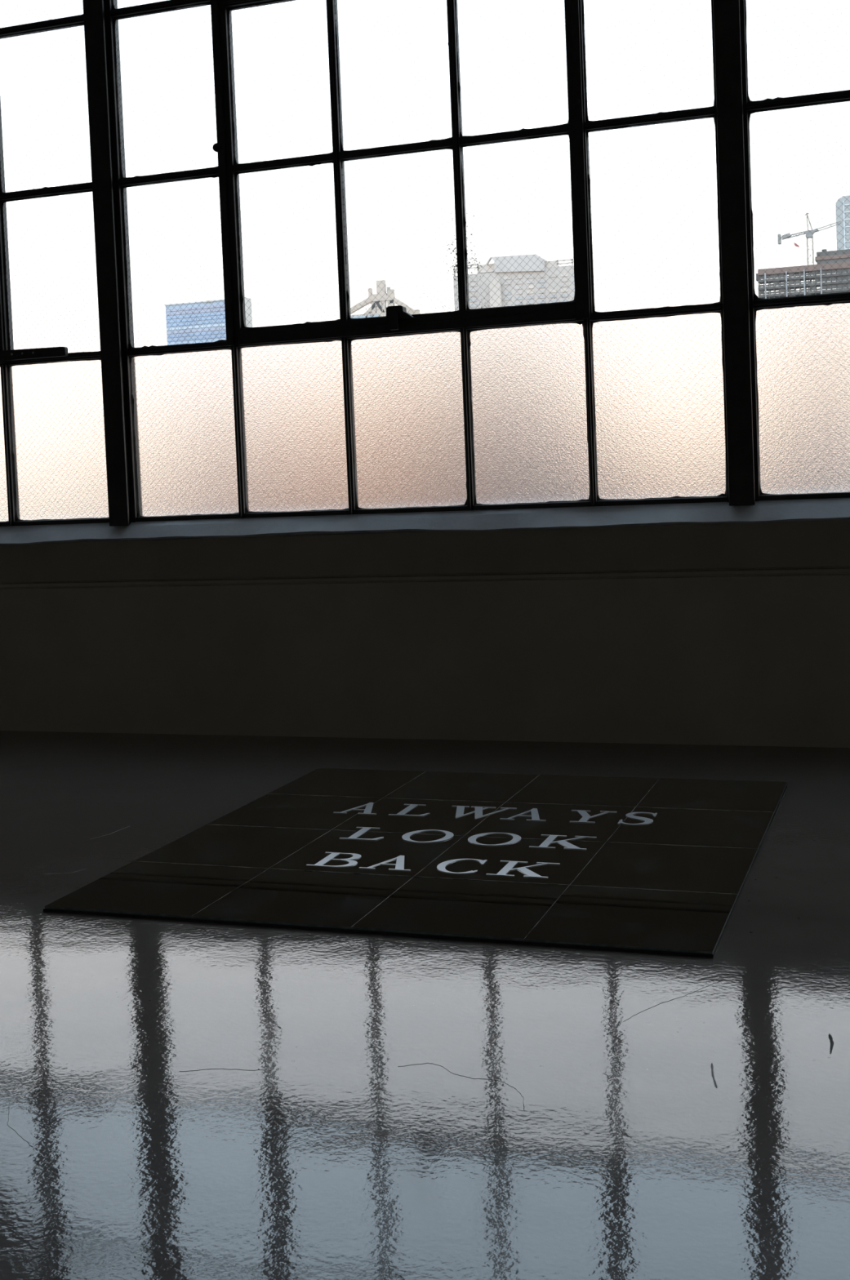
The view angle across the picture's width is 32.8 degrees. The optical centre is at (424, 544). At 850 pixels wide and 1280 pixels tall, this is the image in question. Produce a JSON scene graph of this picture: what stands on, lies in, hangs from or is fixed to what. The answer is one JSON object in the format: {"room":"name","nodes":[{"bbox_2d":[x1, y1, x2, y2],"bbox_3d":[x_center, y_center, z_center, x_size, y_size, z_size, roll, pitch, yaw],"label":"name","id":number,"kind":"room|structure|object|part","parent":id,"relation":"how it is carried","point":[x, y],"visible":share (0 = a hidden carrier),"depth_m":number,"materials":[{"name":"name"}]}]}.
{"room":"industrial loft","nodes":[
{"label":"industrial loft","id":0,"kind":"room"},
{"bbox_2d":[0,730,849,1279],"bbox_3d":[-1.675,0.973,-0.642,14.300,0.250,11.200,-1,3,19],"label":"floor","id":1,"kind":"structure","parent":0,"point":[180,1100],"depth_m":1.85,"materials":[{"name":"concrete"}]},
{"bbox_2d":[43,768,786,957],"bbox_3d":[0.081,0.612,3.008,1.203,0.010,1.251,-1,3,19],"label":"floor mat","id":2,"kind":"object","parent":1,"relation":"on","point":[633,864],"visible":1,"depth_m":2.81,"materials":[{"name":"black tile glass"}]},
{"bbox_2d":[0,519,849,747],"bbox_3d":[-0.044,-1.563,4.307,13.700,4.250,0.418,-1,3,19],"label":"wall","id":3,"kind":"structure","parent":0,"point":[717,633],"depth_m":4.16,"materials":[{"name":"paint"}]},
{"bbox_2d":[0,0,109,526],"bbox_3d":[-1.953,-1.631,4.788,1.919,3.200,0.093,-1,3,19],"label":"window","id":4,"kind":"structure","parent":3,"relation":"in","point":[53,471],"depth_m":4.61,"materials":[{"name":"clear glass"}]},
{"bbox_3d":[-1.512,-0.322,4.734,0.355,0.518,0.005,-1,3,19],"label":"glass pane","id":5,"kind":"part","parent":4,"relation":"part of","materials":[{"name":"white glass"}]},
{"bbox_3d":[-1.287,-0.606,4.601,0.333,0.034,0.018,-2,3,19],"label":"stay plate","id":6,"kind":"part","parent":4,"relation":"part of","materials":[{"name":"black metal"}]},
{"bbox_3d":[-1.844,-0.051,4.862,1.826,0.018,0.038,-2,3,19],"label":"rail","id":7,"kind":"part","parent":4,"relation":"part of","materials":[{"name":"black metal"}]},
{"bbox_3d":[-1.162,-0.330,4.614,0.373,0.516,0.005,-1,3,19],"label":"glass pane","id":8,"kind":"part","parent":4,"relation":"part of","materials":[{"name":"white glass"}]},
{"bbox_2d":[82,0,726,526],"bbox_3d":[-0.145,-1.678,4.168,1.919,3.200,0.093,-1,3,19],"label":"window","id":9,"kind":"structure","parent":3,"relation":"in","point":[562,404],"depth_m":4.23,"materials":[{"name":"clear glass"}]},
{"bbox_3d":[-0.741,-0.341,4.469,0.369,0.516,0.006,-2,3,19],"label":"glass pane","id":10,"kind":"part","parent":9,"relation":"part of","materials":[{"name":"white glass"}]},
{"bbox_3d":[-0.105,-1.647,4.171,1.039,0.046,0.054,-2,3,19],"label":"rail","id":11,"kind":"part","parent":9,"relation":"part of","materials":[{"name":"black metal"}]},
{"bbox_3d":[-0.393,-0.351,4.350,0.355,0.518,0.005,-1,3,19],"label":"glass pane","id":12,"kind":"part","parent":9,"relation":"part of","materials":[{"name":"white glass"}]},
{"bbox_3d":[-0.070,-0.901,4.208,0.363,0.482,0.005,-1,3,19],"label":"glass pane","id":13,"kind":"part","parent":9,"relation":"part of","materials":[{"name":"clear glass"}]},
{"bbox_3d":[-0.064,-0.639,4.215,1.039,0.054,0.054,-2,3,19],"label":"rail","id":14,"kind":"part","parent":9,"relation":"part of","materials":[{"name":"black metal"}]},
{"bbox_3d":[-0.048,-0.360,4.232,0.363,0.518,0.005,-1,3,19],"label":"glass pane","id":15,"kind":"part","parent":9,"relation":"part of","materials":[{"name":"white glass"}]},
{"bbox_3d":[-0.036,-0.098,4.242,1.826,0.018,0.038,-2,3,19],"label":"rail","id":16,"kind":"part","parent":9,"relation":"part of","materials":[{"name":"black metal"}]},
{"bbox_3d":[0.264,-0.910,4.093,0.334,0.482,0.005,-1,3,19],"label":"glass pane","id":17,"kind":"part","parent":9,"relation":"part of","materials":[{"name":"clear glass"}]},
{"bbox_3d":[0.297,-0.369,4.114,0.355,0.518,0.005,-1,3,19],"label":"glass pane","id":18,"kind":"part","parent":9,"relation":"part of","materials":[{"name":"white glass"}]},
{"bbox_3d":[0.646,-0.377,3.994,0.374,0.516,0.006,-2,3,19],"label":"glass pane","id":19,"kind":"part","parent":9,"relation":"part of","materials":[{"name":"white glass"}]},
{"bbox_2d":[0,497,849,545],"bbox_3d":[0.016,-0.070,4.370,13.700,0.063,0.444,-1,3,19],"label":"windowsill","id":20,"kind":"structure","parent":3,"relation":"attached to","point":[831,508],"depth_m":4.15,"materials":[{"name":"paint"}]},
{"bbox_2d":[711,0,849,506],"bbox_3d":[1.663,-1.726,3.547,1.919,3.200,0.093,-1,3,19],"label":"window","id":21,"kind":"structure","parent":3,"relation":"in","point":[786,360],"depth_m":3.86,"materials":[{"name":"clear glass"}]},
{"bbox_3d":[1.068,-0.388,3.849,0.369,0.516,0.005,-1,3,19],"label":"glass pane","id":22,"kind":"part","parent":21,"relation":"part of","materials":[{"name":"white glass"}]},
{"bbox_3d":[1.773,-0.146,3.622,1.826,0.018,0.038,-2,3,19],"label":"rail","id":23,"kind":"part","parent":21,"relation":"part of","materials":[{"name":"black metal"}]},
{"label":"outside","id":24,"kind":"structure","parent":0,"visible":0},
{"bbox_3d":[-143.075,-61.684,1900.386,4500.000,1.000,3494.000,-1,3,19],"label":"ground","id":25,"kind":"structure","parent":24,"visible":0},
{"bbox_2d":[164,297,252,345],"bbox_3d":[-65.297,-38.419,445.808,27.249,72.763,5.600,-1,3,19],"label":"office block","id":26,"kind":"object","parent":25,"relation":"on","point":[221,302],"visible":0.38,"depth_m":442.95,"materials":[{"name":"blue glass"}]},
{"bbox_2d":[350,280,420,318],"bbox_3d":[-9.451,-32.112,351.389,19.279,63.802,2.500,-1,3,19],"label":"stepped tower","id":27,"kind":"structure","parent":25,"relation":"on","point":[379,295],"depth_m":349.98,"materials":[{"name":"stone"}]},
{"bbox_3d":[-11.046,-59.909,350.384,3.779,1.695,1.000,-2,3,19],"label":"crown","id":28,"kind":"part","parent":27,"relation":"part of","materials":[{"name":"beige stone"}]},
{"bbox_3d":[-10.534,-59.580,350.123,6.571,1.174,1.000,-2,3,19],"label":"crown","id":29,"kind":"part","parent":27,"relation":"part of","materials":[{"name":"beige stone"}]},
{"bbox_2d":[453,253,574,311],"bbox_3d":[17.602,-25.623,269.244,22.860,55.775,5.000,-1,3,19],"label":"building","id":30,"kind":"structure","parent":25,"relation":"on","point":[552,277],"depth_m":266.25,"materials":[{"name":"grey concrete"}]},
{"bbox_3d":[17.492,-51.724,267.301,10.178,3.364,2.900,-2,3,19],"label":"raised crown","id":31,"kind":"part","parent":30,"relation":"part of","materials":[{"name":"white concrete"}]},
{"bbox_2d":[755,248,849,298],"bbox_3d":[80.473,-30.066,289.933,25.814,57.682,3.850,-1,3,19],"label":"building","id":32,"kind":"structure","parent":25,"relation":"on","point":[775,275],"depth_m":288.31,"materials":[{"name":"grey concrete"}]},
{"bbox_3d":[69.582,-27.756,291.880,0.280,53.795,0.250,-2,3,19],"label":"hoist rail","id":33,"kind":"part","parent":32,"relation":"part of","materials":[{"name":"grey metal"}]},
{"bbox_3d":[71.823,-51.050,290.565,0.809,0.900,0.150,-2,3,19],"label":"infill panel","id":34,"kind":"part","parent":32,"relation":"part of","materials":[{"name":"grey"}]},
{"bbox_3d":[73.496,-27.858,290.537,0.280,53.795,0.250,-2,3,19],"label":"hoist rail","id":35,"kind":"part","parent":32,"relation":"part of","materials":[{"name":"grey metal"}]},
{"bbox_3d":[76.781,-27.944,289.411,0.280,53.795,0.250,-2,3,19],"label":"hoist rail","id":36,"kind":"part","parent":32,"relation":"part of","materials":[{"name":"grey metal"}]},
{"bbox_3d":[79.844,-28.025,288.361,0.280,53.795,0.250,-2,3,19],"label":"hoist rail","id":37,"kind":"part","parent":32,"relation":"part of","materials":[{"name":"grey metal"}]},
{"bbox_3d":[81.306,-52.817,287.226,0.809,0.900,0.150,-2,3,19],"label":"infill panel","id":38,"kind":"part","parent":32,"relation":"part of","materials":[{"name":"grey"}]},
{"bbox_3d":[81.368,-51.300,287.292,0.809,0.900,0.150,-2,3,19],"label":"infill panel","id":39,"kind":"part","parent":32,"relation":"part of","materials":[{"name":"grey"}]},
{"bbox_2d":[777,213,841,283],"bbox_3d":[88.179,-39.056,327.447,13.999,71.812,1.600,-1,3,19],"label":"tower crane","id":40,"kind":"object","parent":25,"relation":"on","point":[809,234],"visible":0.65,"depth_m":325.90,"materials":[{"name":"metal"}]},
{"bbox_3d":[86.700,-72.725,326.011,1.732,4.347,0.260,-2,3,19],"label":"apex frame","id":41,"kind":"part","parent":40,"relation":"part of","materials":[{"name":"metal"}]},
{"bbox_2d":[835,195,849,288],"bbox_3d":[154.898,-67.100,504.992,17.850,106.789,22.350,-1,3,19],"label":"tower","id":42,"kind":"structure","parent":25,"relation":"on","point":[843,202],"depth_m":494.88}
]}

